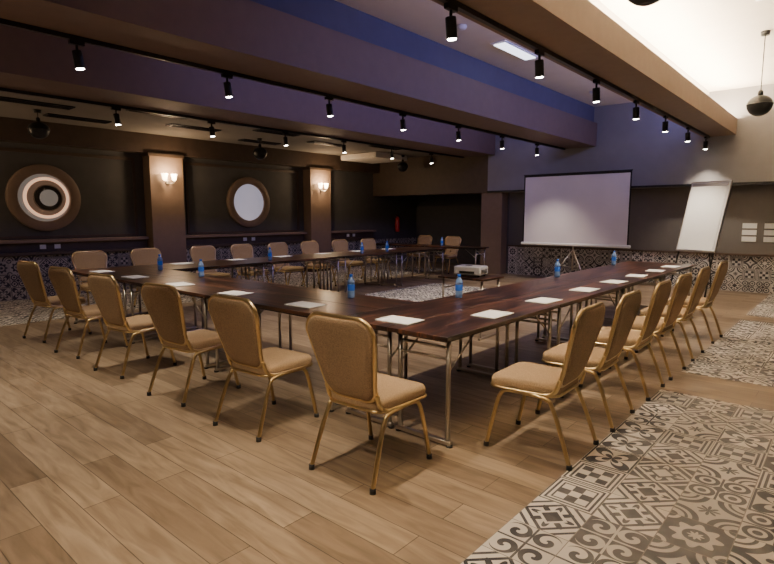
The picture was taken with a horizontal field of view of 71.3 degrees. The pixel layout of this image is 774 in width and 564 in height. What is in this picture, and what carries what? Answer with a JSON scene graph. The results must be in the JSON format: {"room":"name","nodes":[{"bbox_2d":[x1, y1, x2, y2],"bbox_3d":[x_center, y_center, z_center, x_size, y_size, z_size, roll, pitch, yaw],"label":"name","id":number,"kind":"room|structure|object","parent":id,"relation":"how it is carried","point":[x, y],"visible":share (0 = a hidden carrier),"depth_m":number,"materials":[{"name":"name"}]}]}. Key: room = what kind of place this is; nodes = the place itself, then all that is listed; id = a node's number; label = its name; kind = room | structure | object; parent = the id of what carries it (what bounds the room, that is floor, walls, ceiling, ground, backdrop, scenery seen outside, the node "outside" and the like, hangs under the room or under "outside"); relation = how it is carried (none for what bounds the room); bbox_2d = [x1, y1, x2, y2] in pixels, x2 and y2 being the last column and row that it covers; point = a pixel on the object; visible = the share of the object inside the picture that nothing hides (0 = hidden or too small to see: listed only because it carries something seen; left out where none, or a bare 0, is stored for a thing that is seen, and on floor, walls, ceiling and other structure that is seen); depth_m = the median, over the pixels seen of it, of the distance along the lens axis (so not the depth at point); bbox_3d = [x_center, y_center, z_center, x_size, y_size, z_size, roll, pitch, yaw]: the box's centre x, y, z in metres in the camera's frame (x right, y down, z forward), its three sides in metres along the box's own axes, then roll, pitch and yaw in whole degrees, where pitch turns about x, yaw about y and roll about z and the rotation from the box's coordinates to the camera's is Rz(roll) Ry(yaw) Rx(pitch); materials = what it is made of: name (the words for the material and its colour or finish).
{"room":"conference room","nodes":[
{"label":"conference room","id":0,"kind":"room"},
{"bbox_2d":[141,152,186,271],"bbox_3d":[-4.704,-1.293,11.490,0.330,2.778,0.780,6,9,41],"label":"pillar","id":1,"kind":"structure","parent":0,"point":[164,204],"depth_m":11.32,"materials":[{"name":"beige paint"}]},
{"bbox_2d":[0,141,415,301],"bbox_3d":[-4.818,-1.532,11.708,0.235,3.200,17.500,6,9,41],"label":"wall","id":2,"kind":"structure","parent":0,"point":[105,186],"depth_m":12.03,"materials":[{"name":"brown paint"}]},
{"bbox_2d":[5,164,80,230],"bbox_3d":[-6.250,-1.537,9.851,0.089,1.200,1.200,6,9,41],"label":"round wall mirror","id":3,"kind":"object","parent":2,"relation":"attached to","point":[42,197],"visible":1,"depth_m":9.82,"materials":[{"name":"beige paint"}]},
{"bbox_2d":[0,236,148,256],"bbox_3d":[-6.197,-0.653,9.952,0.179,0.280,3.580,6,9,41],"label":"wall ledge","id":4,"kind":"object","parent":2,"relation":"attached to","point":[106,244],"depth_m":10.16,"materials":[{"name":"brown wood"}]},
{"bbox_2d":[0,117,379,173],"bbox_3d":[-5.359,-2.774,10.588,0.280,0.378,15.340,6,9,41],"label":"ceiling beam","id":5,"kind":"structure","parent":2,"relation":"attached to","point":[15,130],"depth_m":11.18,"materials":[{"name":"paint"}]},
{"bbox_2d":[186,232,306,247],"bbox_3d":[-3.349,-1.050,13.203,0.179,0.280,3.500,6,9,41],"label":"wall ledge","id":6,"kind":"object","parent":2,"relation":"attached to","point":[215,240],"depth_m":13.07,"materials":[{"name":"brown wood"}]},
{"bbox_2d":[226,177,269,226],"bbox_3d":[-3.364,-1.940,13.147,0.089,1.200,1.200,6,9,41],"label":"round wall mirror","id":7,"kind":"object","parent":2,"relation":"attached to","point":[247,199],"visible":1,"depth_m":13.13,"materials":[{"name":"beige paint"}]},
{"bbox_2d":[331,230,375,240],"bbox_3d":[-1.033,-1.373,15.848,0.179,0.280,1.960,6,9,41],"label":"wall ledge","id":8,"kind":"object","parent":2,"relation":"attached to","point":[348,234],"visible":0.66,"depth_m":15.85,"materials":[{"name":"beige paint"}]},
{"bbox_2d":[0,91,435,157],"bbox_3d":[-3.473,-2.988,10.352,3.800,0.100,17.900,6,9,41],"label":"ceiling","id":9,"kind":"structure","parent":0,"point":[130,121],"depth_m":10.19,"materials":[{"name":"grey paint"}]},
{"bbox_2d":[0,96,74,109],"bbox_3d":[-5.182,-2.629,7.954,0.240,0.029,1.000,6,9,41],"label":"ceiling vent","id":10,"kind":"object","parent":9,"relation":"in","point":[6,99],"visible":1,"depth_m":7.91,"materials":[{"name":"black plastic"}]},
{"bbox_2d":[27,109,49,138],"bbox_3d":[-5.503,-2.489,8.520,0.308,0.444,0.308,6,9,41],"label":"pendant lamp","id":11,"kind":"object","parent":9,"relation":"hanging from","point":[37,129],"visible":1,"depth_m":8.45,"materials":[{"name":"black metal"}]},
{"bbox_2d":[43,113,111,123],"bbox_3d":[-5.271,-2.783,9.215,0.240,0.029,1.000,6,9,41],"label":"ceiling vent","id":12,"kind":"object","parent":9,"relation":"in","point":[46,114],"visible":1,"depth_m":9.14,"materials":[{"name":"black plastic"}]},
{"bbox_2d":[165,123,220,131],"bbox_3d":[-3.637,-2.900,10.172,0.240,0.029,1.000,6,9,41],"label":"ceiling vent","id":13,"kind":"object","parent":9,"relation":"in","point":[171,124],"visible":0.91,"depth_m":10.05,"materials":[{"name":"black plastic"}]},
{"bbox_2d":[238,139,280,144],"bbox_3d":[-2.853,-3.139,12.126,0.240,0.029,1.000,6,9,41],"label":"ceiling vent","id":14,"kind":"object","parent":9,"relation":"in","point":[243,140],"visible":0.98,"depth_m":12.05,"materials":[{"name":"black plastic"}]},
{"bbox_2d":[253,138,266,159],"bbox_3d":[-2.748,-2.874,11.666,0.308,0.444,0.308,6,9,41],"label":"pendant lamp","id":15,"kind":"object","parent":9,"relation":"hanging from","point":[259,153],"visible":1,"depth_m":11.58,"materials":[{"name":"black metal"}]},
{"bbox_2d":[253,129,299,136],"bbox_3d":[-2.190,-2.973,10.765,0.240,0.029,1.000,6,9,41],"label":"ceiling vent","id":16,"kind":"object","parent":9,"relation":"in","point":[256,130],"visible":0.96,"depth_m":10.64,"materials":[{"name":"black plastic"}]},
{"bbox_2d":[341,152,406,163],"bbox_3d":[-0.355,-3.424,14.910,1.300,0.139,1.300,6,9,41],"label":"air conditioner","id":17,"kind":"object","parent":9,"relation":"attached to","point":[369,157],"visible":0.96,"depth_m":14.62,"materials":[{"name":"paint"}]},
{"bbox_2d":[0,264,443,325],"bbox_3d":[-4.417,0.250,10.306,2.550,0.002,15.600,6,9,41],"label":"floor","id":18,"kind":"structure","parent":0,"point":[14,312],"depth_m":10.25,"materials":[{"name":"grey tile"}]},
{"bbox_2d":[375,243,428,273],"bbox_3d":[0.395,-0.659,14.658,1.696,0.750,0.498,6,9,41],"label":"folding table","id":19,"kind":"object","parent":18,"relation":"on","point":[383,244],"visible":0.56,"depth_m":14.32,"materials":[{"name":"brown wood"}]},
{"bbox_2d":[405,235,432,269],"bbox_3d":[0.887,-0.807,14.980,0.527,0.967,0.601,6,9,41],"label":"banquet chair","id":20,"kind":"object","parent":18,"relation":"on","point":[422,239],"visible":0.69,"depth_m":15.03,"materials":[{"name":"beige fabric"}]},
{"bbox_2d":[302,167,331,271],"bbox_3d":[-1.883,-1.687,14.711,0.330,2.778,0.780,6,9,41],"label":"pillar","id":21,"kind":"structure","parent":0,"point":[317,204],"depth_m":14.52,"materials":[{"name":"beige paint"}]},
{"bbox_2d":[0,260,773,563],"bbox_3d":[0.489,0.666,7.328,14.300,0.100,17.900,6,9,41],"label":"floor","id":22,"kind":"structure","parent":0,"point":[95,468],"depth_m":3.54,"materials":[{"name":"brown wood"}]},
{"bbox_2d":[17,261,91,342],"bbox_3d":[-4.146,0.201,6.729,0.527,0.967,0.601,4,8,31],"label":"banquet chair","id":23,"kind":"object","parent":22,"relation":"on","point":[29,272],"visible":0.84,"depth_m":6.51,"materials":[{"name":"beige fabric"}]},
{"bbox_2d":[48,266,127,358],"bbox_3d":[-3.317,0.289,6.013,0.527,0.967,0.601,5,8,33],"label":"banquet chair","id":24,"kind":"object","parent":22,"relation":"on","point":[62,279],"visible":0.8,"depth_m":5.80,"materials":[{"name":"beige fabric"}]},
{"bbox_2d":[71,250,120,304],"bbox_3d":[-4.411,0.018,8.231,0.601,0.967,0.527,6,9,42],"label":"banquet chair","id":25,"kind":"object","parent":22,"relation":"on","point":[94,258],"visible":0.42,"depth_m":8.29,"materials":[{"name":"beige fabric"}]},
{"bbox_2d":[71,268,161,340],"bbox_3d":[-3.622,0.257,7.168,1.799,0.750,0.498,6,9,41],"label":"folding table","id":26,"kind":"object","parent":22,"relation":"on","point":[117,274],"visible":0.27,"depth_m":6.97,"materials":[{"name":"brown wood"}]},
{"bbox_2d":[87,273,176,378],"bbox_3d":[-2.502,0.375,5.310,0.527,0.967,0.601,5,8,34],"label":"banquet chair","id":27,"kind":"object","parent":22,"relation":"on","point":[104,288],"visible":0.86,"depth_m":5.10,"materials":[{"name":"beige fabric"}]},
{"bbox_2d":[130,248,160,306],"bbox_3d":[-3.834,-0.063,8.891,0.601,0.967,0.527,6,9,42],"label":"banquet chair","id":28,"kind":"object","parent":22,"relation":"on","point":[139,256],"visible":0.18,"depth_m":8.97,"materials":[{"name":"beige fabric"}]},
{"bbox_2d":[107,265,198,329],"bbox_3d":[-3.294,0.211,7.543,1.799,0.750,0.498,6,9,41],"label":"folding table","id":29,"kind":"object","parent":22,"relation":"on","point":[138,269],"visible":0.32,"depth_m":7.35,"materials":[{"name":"brown wood"}]},
{"bbox_2d":[123,277,248,368],"bbox_3d":[-2.262,0.401,5.994,1.799,0.750,0.498,6,9,41],"label":"folding table","id":30,"kind":"object","parent":22,"relation":"on","point":[200,289],"visible":0.45,"depth_m":5.71,"materials":[{"name":"brown wood"}]},
{"bbox_2d":[141,282,240,406],"bbox_3d":[-1.657,0.464,4.581,0.527,0.967,0.601,5,8,34],"label":"banquet chair","id":31,"kind":"object","parent":22,"relation":"on","point":[163,302],"visible":0.92,"depth_m":4.38,"materials":[{"name":"beige fabric"}]},
{"bbox_2d":[139,259,247,312],"bbox_3d":[-3.059,0.059,8.792,0.498,0.750,1.696,6,9,41],"label":"folding table","id":32,"kind":"object","parent":22,"relation":"on","point":[224,260],"visible":0.21,"depth_m":8.97,"materials":[{"name":"brown wood"}]},
{"bbox_2d":[189,245,230,299],"bbox_3d":[-3.145,-0.159,9.677,0.601,0.967,0.527,6,9,42],"label":"banquet chair","id":33,"kind":"object","parent":22,"relation":"on","point":[206,252],"visible":0.43,"depth_m":9.75,"materials":[{"name":"beige fabric"}]},
{"bbox_2d":[155,260,268,281],"bbox_3d":[-2.682,0.098,8.467,0.498,0.750,1.696,6,9,41],"label":"folding table","id":34,"kind":"object","parent":22,"relation":"on","point":[250,263],"visible":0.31,"depth_m":8.41,"materials":[{"name":"brown wood"}]},
{"bbox_2d":[167,274,283,348],"bbox_3d":[-1.934,0.355,6.369,1.799,0.750,0.498,6,9,41],"label":"folding table","id":35,"kind":"object","parent":22,"relation":"on","point":[211,279],"visible":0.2,"depth_m":6.23,"materials":[{"name":"brown wood"}]},
{"bbox_2d":[230,244,269,282],"bbox_3d":[-2.595,-0.236,10.305,0.601,0.967,0.527,6,9,39],"label":"banquet chair","id":36,"kind":"object","parent":22,"relation":"on","point":[238,251],"visible":0.56,"depth_m":10.34,"materials":[{"name":"beige fabric"}]},
{"bbox_2d":[208,294,318,441],"bbox_3d":[-0.888,0.545,3.917,0.527,0.967,0.601,5,9,36],"label":"banquet chair","id":37,"kind":"object","parent":22,"relation":"on","point":[235,320],"visible":1,"depth_m":3.72,"materials":[{"name":"beige fabric"}]},
{"bbox_2d":[239,254,320,288],"bbox_3d":[-1.944,-0.097,10.066,0.498,0.750,1.696,6,9,41],"label":"folding table","id":38,"kind":"object","parent":22,"relation":"on","point":[297,255],"visible":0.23,"depth_m":10.33,"materials":[{"name":"brown wood"}]},
{"bbox_2d":[267,242,305,286],"bbox_3d":[-2.031,-0.315,10.950,0.601,0.967,0.527,6,9,39],"label":"banquet chair","id":39,"kind":"object","parent":22,"relation":"on","point":[277,248],"visible":0.77,"depth_m":10.96,"materials":[{"name":"beige fabric"}]},
{"bbox_2d":[205,290,379,411],"bbox_3d":[-0.901,0.544,4.820,1.799,0.750,0.498,6,9,41],"label":"folding table","id":40,"kind":"object","parent":22,"relation":"on","point":[273,302],"visible":0.31,"depth_m":4.59,"materials":[{"name":"brown wood"}]},
{"bbox_2d":[218,290,253,295],"bbox_3d":[-1.477,0.108,5.258,0.296,0.008,0.210,5,9,36],"label":"notepad","id":41,"kind":"object","parent":40,"relation":"on","point":[234,292],"visible":1,"depth_m":5.22,"materials":[{"name":"white paper"}]},
{"bbox_2d":[284,301,326,307],"bbox_3d":[-0.692,0.191,4.581,0.296,0.008,0.210,5,9,37],"label":"notepad","id":42,"kind":"object","parent":40,"relation":"on","point":[304,304],"visible":1,"depth_m":4.57,"materials":[{"name":"white paper"}]},
{"bbox_2d":[254,255,342,291],"bbox_3d":[-1.567,-0.057,9.740,0.498,0.750,1.696,6,9,41],"label":"folding table","id":43,"kind":"object","parent":22,"relation":"on","point":[324,258],"visible":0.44,"depth_m":9.61,"materials":[{"name":"brown wood"}]},
{"bbox_2d":[300,241,336,287],"bbox_3d":[-1.473,-0.393,11.586,0.601,0.967,0.527,6,9,39],"label":"banquet chair","id":44,"kind":"object","parent":22,"relation":"on","point":[307,247],"visible":0.59,"depth_m":11.61,"materials":[{"name":"beige fabric"}]},
{"bbox_2d":[250,285,415,379],"bbox_3d":[-0.573,0.498,5.195,1.799,0.750,0.498,6,9,41],"label":"folding table","id":45,"kind":"object","parent":22,"relation":"on","point":[374,302],"visible":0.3,"depth_m":5.00,"materials":[{"name":"brown wood"}]},
{"bbox_2d":[347,274,354,297],"bbox_3d":[-0.330,0.037,4.966,0.070,0.220,0.070,6,9,41],"label":"water bottle","id":46,"kind":"object","parent":45,"relation":"on","point":[350,283],"visible":1,"depth_m":4.94,"materials":[{"name":"blue plastic"}]},
{"bbox_2d":[312,250,379,289],"bbox_3d":[-0.829,-0.253,11.339,0.498,0.750,1.696,6,9,41],"label":"folding table","id":47,"kind":"object","parent":22,"relation":"on","point":[341,252],"visible":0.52,"depth_m":11.18,"materials":[{"name":"brown wood"}]},
{"bbox_2d":[331,239,364,281],"bbox_3d":[-0.876,-0.476,12.268,0.601,0.967,0.527,6,9,39],"label":"banquet chair","id":48,"kind":"object","parent":22,"relation":"on","point":[338,245],"visible":0.73,"depth_m":12.29,"materials":[{"name":"beige fabric"}]},
{"bbox_2d":[330,251,400,291],"bbox_3d":[-0.452,-0.213,11.014,0.498,0.750,1.696,6,9,41],"label":"folding table","id":49,"kind":"object","parent":22,"relation":"on","point":[373,253],"visible":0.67,"depth_m":10.88,"materials":[{"name":"brown wood"}]},
{"bbox_2d":[305,311,431,494],"bbox_3d":[-0.096,0.628,3.234,0.527,0.967,0.601,5,9,38],"label":"banquet chair","id":50,"kind":"object","parent":22,"relation":"on","point":[344,347],"visible":1,"depth_m":3.04,"materials":[{"name":"beige fabric"}]},
{"bbox_2d":[360,238,391,279],"bbox_3d":[-0.259,-0.562,12.973,0.601,0.967,0.527,6,9,42],"label":"banquet chair","id":51,"kind":"object","parent":22,"relation":"on","point":[368,243],"visible":0.72,"depth_m":13.00,"materials":[{"name":"beige fabric"}]},
{"bbox_2d":[370,247,426,283],"bbox_3d":[0.286,-0.409,12.613,0.498,0.750,1.696,6,9,41],"label":"folding table","id":52,"kind":"object","parent":22,"relation":"on","point":[400,247],"visible":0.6,"depth_m":12.40,"materials":[{"name":"brown wood"}]},
{"bbox_2d":[386,247,446,285],"bbox_3d":[0.664,-0.369,12.287,0.498,0.750,1.696,6,9,41],"label":"folding table","id":53,"kind":"object","parent":22,"relation":"on","point":[428,249],"visible":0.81,"depth_m":12.18,"materials":[{"name":"brown wood"}]},
{"bbox_2d":[362,283,487,301],"bbox_3d":[1.114,0.223,10.532,2.200,0.002,2.400,6,9,41],"label":"floor","id":54,"kind":"structure","parent":22,"relation":"on","point":[419,293],"depth_m":10.65,"materials":[{"name":"grey tile"}]},
{"bbox_2d":[346,294,507,428],"bbox_3d":[0.365,0.581,4.517,0.498,0.750,1.696,6,9,41],"label":"folding table","id":55,"kind":"object","parent":22,"relation":"on","point":[438,306],"visible":0.58,"depth_m":4.36,"materials":[{"name":"brown wood"}]},
{"bbox_2d":[375,315,424,324],"bbox_3d":[0.093,0.273,3.903,0.296,0.008,0.210,5,9,38],"label":"notepad","id":56,"kind":"object","parent":55,"relation":"on","point":[392,318],"visible":1,"depth_m":3.90,"materials":[{"name":"white paper"}]},
{"bbox_2d":[455,274,462,297],"bbox_3d":[0.662,0.037,4.964,0.070,0.220,0.070,6,9,41],"label":"water bottle","id":57,"kind":"object","parent":55,"relation":"on","point":[458,283],"visible":1,"depth_m":4.94,"materials":[{"name":"blue plastic"}]},
{"bbox_2d":[434,236,460,273],"bbox_3d":[1.604,-0.732,14.362,0.527,0.967,0.601,6,9,40],"label":"banquet chair","id":58,"kind":"object","parent":22,"relation":"on","point":[449,254],"visible":0.88,"depth_m":14.41,"materials":[{"name":"beige fabric"}]},
{"bbox_2d":[421,245,488,274],"bbox_3d":[1.678,-0.523,13.551,1.696,0.750,0.498,6,9,41],"label":"folding table","id":59,"kind":"object","parent":22,"relation":"on","point":[475,248],"visible":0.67,"depth_m":13.38,"materials":[{"name":"brown wood"}]},
{"bbox_2d":[438,274,503,340],"bbox_3d":[1.058,0.296,6.852,0.660,0.750,0.500,6,9,41],"label":"folding table","id":60,"kind":"object","parent":22,"relation":"on","point":[481,278],"visible":0.5,"depth_m":6.73,"materials":[{"name":"brown wood"}]},
{"bbox_2d":[454,264,487,276],"bbox_3d":[1.067,-0.145,6.808,0.364,0.134,0.294,4,8,32],"label":"projector","id":61,"kind":"object","parent":60,"relation":"on","point":[464,269],"depth_m":6.69,"materials":[{"name":"white plastic"}]},
{"bbox_2d":[387,299,559,447],"bbox_3d":[0.742,0.621,4.191,0.498,0.750,1.696,6,9,41],"label":"folding table","id":62,"kind":"object","parent":22,"relation":"on","point":[449,327],"visible":0.72,"depth_m":3.75,"materials":[{"name":"brown wood"}]},
{"bbox_2d":[470,310,513,318],"bbox_3d":[0.807,0.246,4.129,0.210,0.008,0.296,6,9,41],"label":"notepad","id":63,"kind":"object","parent":62,"relation":"on","point":[492,314],"visible":1,"depth_m":4.10,"materials":[{"name":"white paper"}]},
{"bbox_2d":[480,192,507,273],"bbox_3d":[2.882,-1.287,14.239,0.600,2.099,0.550,6,9,41],"label":"column","id":64,"kind":"structure","parent":22,"relation":"on","point":[494,206],"depth_m":14.00,"materials":[{"name":"brown paint"}]},
{"bbox_2d":[463,278,577,370],"bbox_3d":[1.480,0.425,5.791,0.498,0.750,1.696,6,9,41],"label":"folding table","id":65,"kind":"object","parent":22,"relation":"on","point":[508,291],"visible":0.42,"depth_m":5.63,"materials":[{"name":"brown wood"}]},
{"bbox_2d":[483,302,604,470],"bbox_3d":[1.023,0.596,3.503,0.601,0.967,0.527,6,9,39],"label":"banquet chair","id":66,"kind":"object","parent":22,"relation":"on","point":[542,382],"visible":1,"depth_m":3.36,"materials":[{"name":"beige fabric"}]},
{"bbox_2d":[509,282,624,367],"bbox_3d":[1.857,0.465,5.465,0.498,0.750,1.696,6,9,41],"label":"folding table","id":67,"kind":"object","parent":22,"relation":"on","point":[569,297],"visible":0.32,"depth_m":5.20,"materials":[{"name":"brown wood"}]},
{"bbox_2d":[526,297,562,303],"bbox_3d":[1.398,0.163,4.803,0.210,0.008,0.296,7,10,44],"label":"notepad","id":68,"kind":"object","parent":67,"relation":"on","point":[544,300],"visible":1,"depth_m":4.78,"materials":[{"name":"white paper"}]},
{"bbox_2d":[570,287,599,291],"bbox_3d":[2.021,0.076,5.515,0.210,0.008,0.296,6,9,41],"label":"notepad","id":69,"kind":"object","parent":67,"relation":"on","point":[581,289],"visible":1,"depth_m":5.50,"materials":[{"name":"white paper"}]},
{"bbox_2d":[521,169,632,275],"bbox_3d":[4.247,-1.216,12.129,2.480,2.454,0.773,6,9,41],"label":"projection screen","id":70,"kind":"object","parent":22,"relation":"on","point":[592,208],"visible":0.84,"depth_m":11.87,"materials":[{"name":"fabric"}]},
{"bbox_2d":[541,268,626,340],"bbox_3d":[2.595,0.270,7.064,0.498,0.750,1.696,6,9,41],"label":"folding table","id":71,"kind":"object","parent":22,"relation":"on","point":[587,274],"visible":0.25,"depth_m":6.86,"materials":[{"name":"brown wood"}]},
{"bbox_2d":[535,289,640,432],"bbox_3d":[1.521,0.526,4.072,0.601,0.967,0.527,6,9,39],"label":"banquet chair","id":72,"kind":"object","parent":22,"relation":"on","point":[601,359],"visible":0.83,"depth_m":3.88,"materials":[{"name":"beige fabric"}]},
{"bbox_2d":[460,389,773,563],"bbox_3d":[1.188,1.452,0.472,3.790,0.002,8.000,6,9,41],"label":"floor","id":73,"kind":"structure","parent":22,"relation":"on","point":[684,478],"depth_m":2.89,"materials":[{"name":"beige tile"}]},
{"bbox_2d":[581,271,666,350],"bbox_3d":[2.973,0.310,6.739,0.498,0.750,1.696,6,9,41],"label":"folding table","id":74,"kind":"object","parent":22,"relation":"on","point":[633,281],"visible":0.3,"depth_m":6.53,"materials":[{"name":"brown wood"}]},
{"bbox_2d":[578,279,670,400],"bbox_3d":[2.079,0.448,4.709,0.601,0.967,0.527,6,9,40],"label":"banquet chair","id":75,"kind":"object","parent":22,"relation":"on","point":[661,293],"visible":0.85,"depth_m":4.50,"materials":[{"name":"beige metal"}]},
{"bbox_2d":[595,261,659,319],"bbox_3d":[3.711,0.114,8.338,0.498,0.750,1.696,6,9,41],"label":"folding table","id":76,"kind":"object","parent":22,"relation":"on","point":[628,265],"visible":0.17,"depth_m":8.24,"materials":[{"name":"brown wood"}]},
{"bbox_2d":[608,273,691,380],"bbox_3d":[2.570,0.380,5.270,0.601,0.967,0.527,6,9,42],"label":"banquet chair","id":77,"kind":"object","parent":22,"relation":"on","point":[683,284],"visible":0.77,"depth_m":5.05,"materials":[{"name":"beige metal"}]},
{"bbox_2d":[628,263,695,295],"bbox_3d":[4.088,0.154,8.012,0.498,0.750,1.696,6,9,41],"label":"folding table","id":78,"kind":"object","parent":22,"relation":"on","point":[669,271],"visible":0.23,"depth_m":7.92,"materials":[{"name":"brown wood"}]},
{"bbox_2d":[635,266,709,361],"bbox_3d":[3.128,0.302,5.907,0.601,0.967,0.527,6,9,40],"label":"banquet chair","id":79,"kind":"object","parent":22,"relation":"on","point":[703,276],"visible":0.75,"depth_m":5.68,"materials":[{"name":"beige metal"}]},
{"bbox_2d":[661,260,727,343],"bbox_3d":[3.817,0.206,6.693,0.601,0.967,0.527,6,9,42],"label":"banquet chair","id":80,"kind":"object","parent":22,"relation":"on","point":[722,268],"visible":0.78,"depth_m":6.47,"materials":[{"name":"beige fabric"}]},
{"bbox_2d":[671,180,732,297],"bbox_3d":[5.660,-0.746,9.690,0.867,2.108,0.700,-4,8,-31],"label":"easel","id":81,"kind":"object","parent":22,"relation":"on","point":[707,201],"visible":0.85,"depth_m":9.60,"materials":[{"name":"white paper"}]},
{"bbox_2d":[681,320,773,386],"bbox_3d":[5.426,0.861,5.311,3.790,0.002,3.480,6,9,41],"label":"floor","id":82,"kind":"structure","parent":22,"relation":"on","point":[745,352],"depth_m":5.80,"materials":[{"name":"beige tile"}]},
{"bbox_2d":[746,294,773,317],"bbox_3d":[7.880,0.518,8.113,3.790,0.002,3.000,6,9,41],"label":"rug","id":83,"kind":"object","parent":22,"relation":"on","point":[765,308],"depth_m":8.71,"materials":[{"name":"beige tile"}]},
{"bbox_2d":[335,0,773,106],"bbox_3d":[1.371,-3.067,4.899,10.400,0.100,16.100,6,9,41],"label":"ceiling","id":84,"kind":"structure","parent":0,"point":[719,44],"depth_m":7.27,"materials":[{"name":"paint"}]},
{"bbox_2d":[0,87,463,157],"bbox_3d":[-2.884,-2.576,8.551,0.040,0.039,14.900,6,9,41],"label":"track","id":85,"kind":"object","parent":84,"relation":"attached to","point":[1,88],"visible":1,"depth_m":8.33,"materials":[{"name":"black metal"}]},
{"bbox_2d":[111,107,120,124],"bbox_3d":[-3.783,-2.312,7.542,0.080,0.240,0.120,6,9,41],"label":"track spotlight","id":86,"kind":"object","parent":85,"relation":"hanging from","point":[116,116],"visible":1,"depth_m":7.52,"materials":[{"name":"black metal"}]},
{"bbox_2d":[0,25,494,156],"bbox_3d":[-2.672,-2.988,8.209,1.000,0.859,15.340,6,9,41],"label":"ceiling beam","id":87,"kind":"structure","parent":84,"relation":"attached to","point":[30,61],"depth_m":7.63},
{"bbox_2d":[0,18,564,149],"bbox_3d":[-0.823,-2.359,6.773,0.040,0.039,14.900,6,9,41],"label":"track","id":88,"kind":"object","parent":84,"relation":"attached to","point":[5,22],"visible":1,"depth_m":5.65,"materials":[{"name":"black metal"}]},
{"bbox_2d":[68,39,84,69],"bbox_3d":[-2.680,-1.962,4.670,0.080,0.240,0.120,6,9,41],"label":"track spotlight","id":89,"kind":"object","parent":88,"relation":"hanging from","point":[77,55],"visible":1,"depth_m":4.65,"materials":[{"name":"black metal"}]},
{"bbox_2d":[221,73,232,97],"bbox_3d":[-1.709,-2.097,5.779,0.080,0.240,0.120,6,9,41],"label":"track spotlight","id":90,"kind":"object","parent":88,"relation":"hanging from","point":[227,85],"visible":1,"depth_m":5.76,"materials":[{"name":"black metal"}]},
{"bbox_2d":[324,96,333,116],"bbox_3d":[-0.738,-2.232,6.888,0.080,0.240,0.120,6,9,41],"label":"track spotlight","id":91,"kind":"object","parent":88,"relation":"hanging from","point":[329,109],"visible":1,"depth_m":6.87,"materials":[{"name":"black metal"}]},
{"bbox_2d":[0,0,596,148],"bbox_3d":[-0.672,-2.777,6.483,0.800,0.859,15.340,6,9,41],"label":"ceiling beam","id":92,"kind":"structure","parent":84,"relation":"attached to","point":[333,47],"depth_m":6.09,"materials":[{"name":"purple paint"}]},
{"bbox_2d":[490,40,537,60],"bbox_3d":[1.871,-3.363,7.862,0.230,0.029,1.050,6,9,41],"label":"ceiling light panel","id":93,"kind":"object","parent":84,"relation":"attached to","point":[504,45],"depth_m":7.79,"materials":[{"name":"white plastic"}]},
{"bbox_2d":[431,0,736,136],"bbox_3d":[1.422,-2.556,4.676,0.550,0.859,15.340,6,9,41],"label":"ceiling beam","id":94,"kind":"structure","parent":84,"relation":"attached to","point":[586,33],"depth_m":5.38,"materials":[{"name":"beige paint"}]},
{"bbox_2d":[438,0,709,137],"bbox_3d":[1.358,-2.129,4.891,0.040,0.039,14.900,6,9,41],"label":"track","id":95,"kind":"object","parent":94,"relation":"attached to","point":[472,13],"visible":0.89,"depth_m":5.09,"materials":[{"name":"black metal"}]},
{"bbox_2d":[444,2,457,40],"bbox_3d":[0.459,-1.865,3.882,0.080,0.240,0.120,6,9,41],"label":"track spotlight","id":96,"kind":"object","parent":95,"relation":"hanging from","point":[450,21],"visible":1,"depth_m":3.86,"materials":[{"name":"black metal"}]},
{"bbox_2d":[535,49,544,77],"bbox_3d":[1.397,-1.996,4.953,0.080,0.240,0.120,6,9,41],"label":"track spotlight","id":97,"kind":"object","parent":95,"relation":"hanging from","point":[539,64],"visible":1,"depth_m":4.93,"materials":[{"name":"black metal"}]},
{"bbox_2d":[592,79,599,102],"bbox_3d":[2.335,-2.127,6.024,0.080,0.240,0.120,6,9,41],"label":"track spotlight","id":98,"kind":"object","parent":95,"relation":"hanging from","point":[595,91],"visible":1,"depth_m":6.01,"materials":[{"name":"black metal"}]},
{"bbox_2d":[633,100,638,119],"bbox_3d":[3.273,-2.258,7.096,0.080,0.240,0.120,6,9,41],"label":"track spotlight","id":99,"kind":"object","parent":95,"relation":"hanging from","point":[635,109],"visible":1,"depth_m":7.08,"materials":[{"name":"black metal"}]},
{"bbox_2d":[628,0,659,6],"bbox_3d":[1.635,-2.284,3.335,0.308,1.074,0.308,6,9,41],"label":"pendant lamp","id":100,"kind":"object","parent":84,"relation":"hanging from","point":[643,3],"visible":1,"depth_m":3.39,"materials":[{"name":"black metal"}]},
{"bbox_2d":[746,30,773,115],"bbox_3d":[4.954,-2.747,7.126,0.308,1.074,0.308,6,9,41],"label":"pendant lamp","id":101,"kind":"object","parent":84,"relation":"hanging from","point":[761,104],"visible":1,"depth_m":7.08,"materials":[{"name":"black metal"}]},
{"bbox_2d":[373,84,773,196],"bbox_3d":[5.000,-2.991,12.108,13.900,1.800,0.550,6,9,41],"label":"wall","id":102,"kind":"structure","parent":0,"point":[655,156],"depth_m":11.59,"materials":[{"name":"grey paint"}]},
{"bbox_2d":[487,181,773,192],"bbox_3d":[6.319,-1.932,10.695,9.900,0.040,0.029,6,9,41],"label":"trim bulkhead edge","id":103,"kind":"object","parent":102,"relation":"attached to","point":[762,182],"visible":0.56,"depth_m":11.10,"materials":[{"name":"black metal"}]},
{"bbox_2d":[416,184,773,293],"bbox_3d":[5.705,-1.700,13.084,13.900,3.200,2.000,6,9,41],"label":"wall","id":104,"kind":"structure","parent":0,"point":[656,214],"depth_m":11.81,"materials":[{"name":"beige paint"}]},
{"bbox_2d":[508,245,773,256],"bbox_3d":[6.718,-0.576,10.971,9.440,0.040,0.039,6,9,41],"label":"trim","id":105,"kind":"structure","parent":104,"relation":"attached to","point":[736,254],"depth_m":11.82,"materials":[{"name":"brown wood"}]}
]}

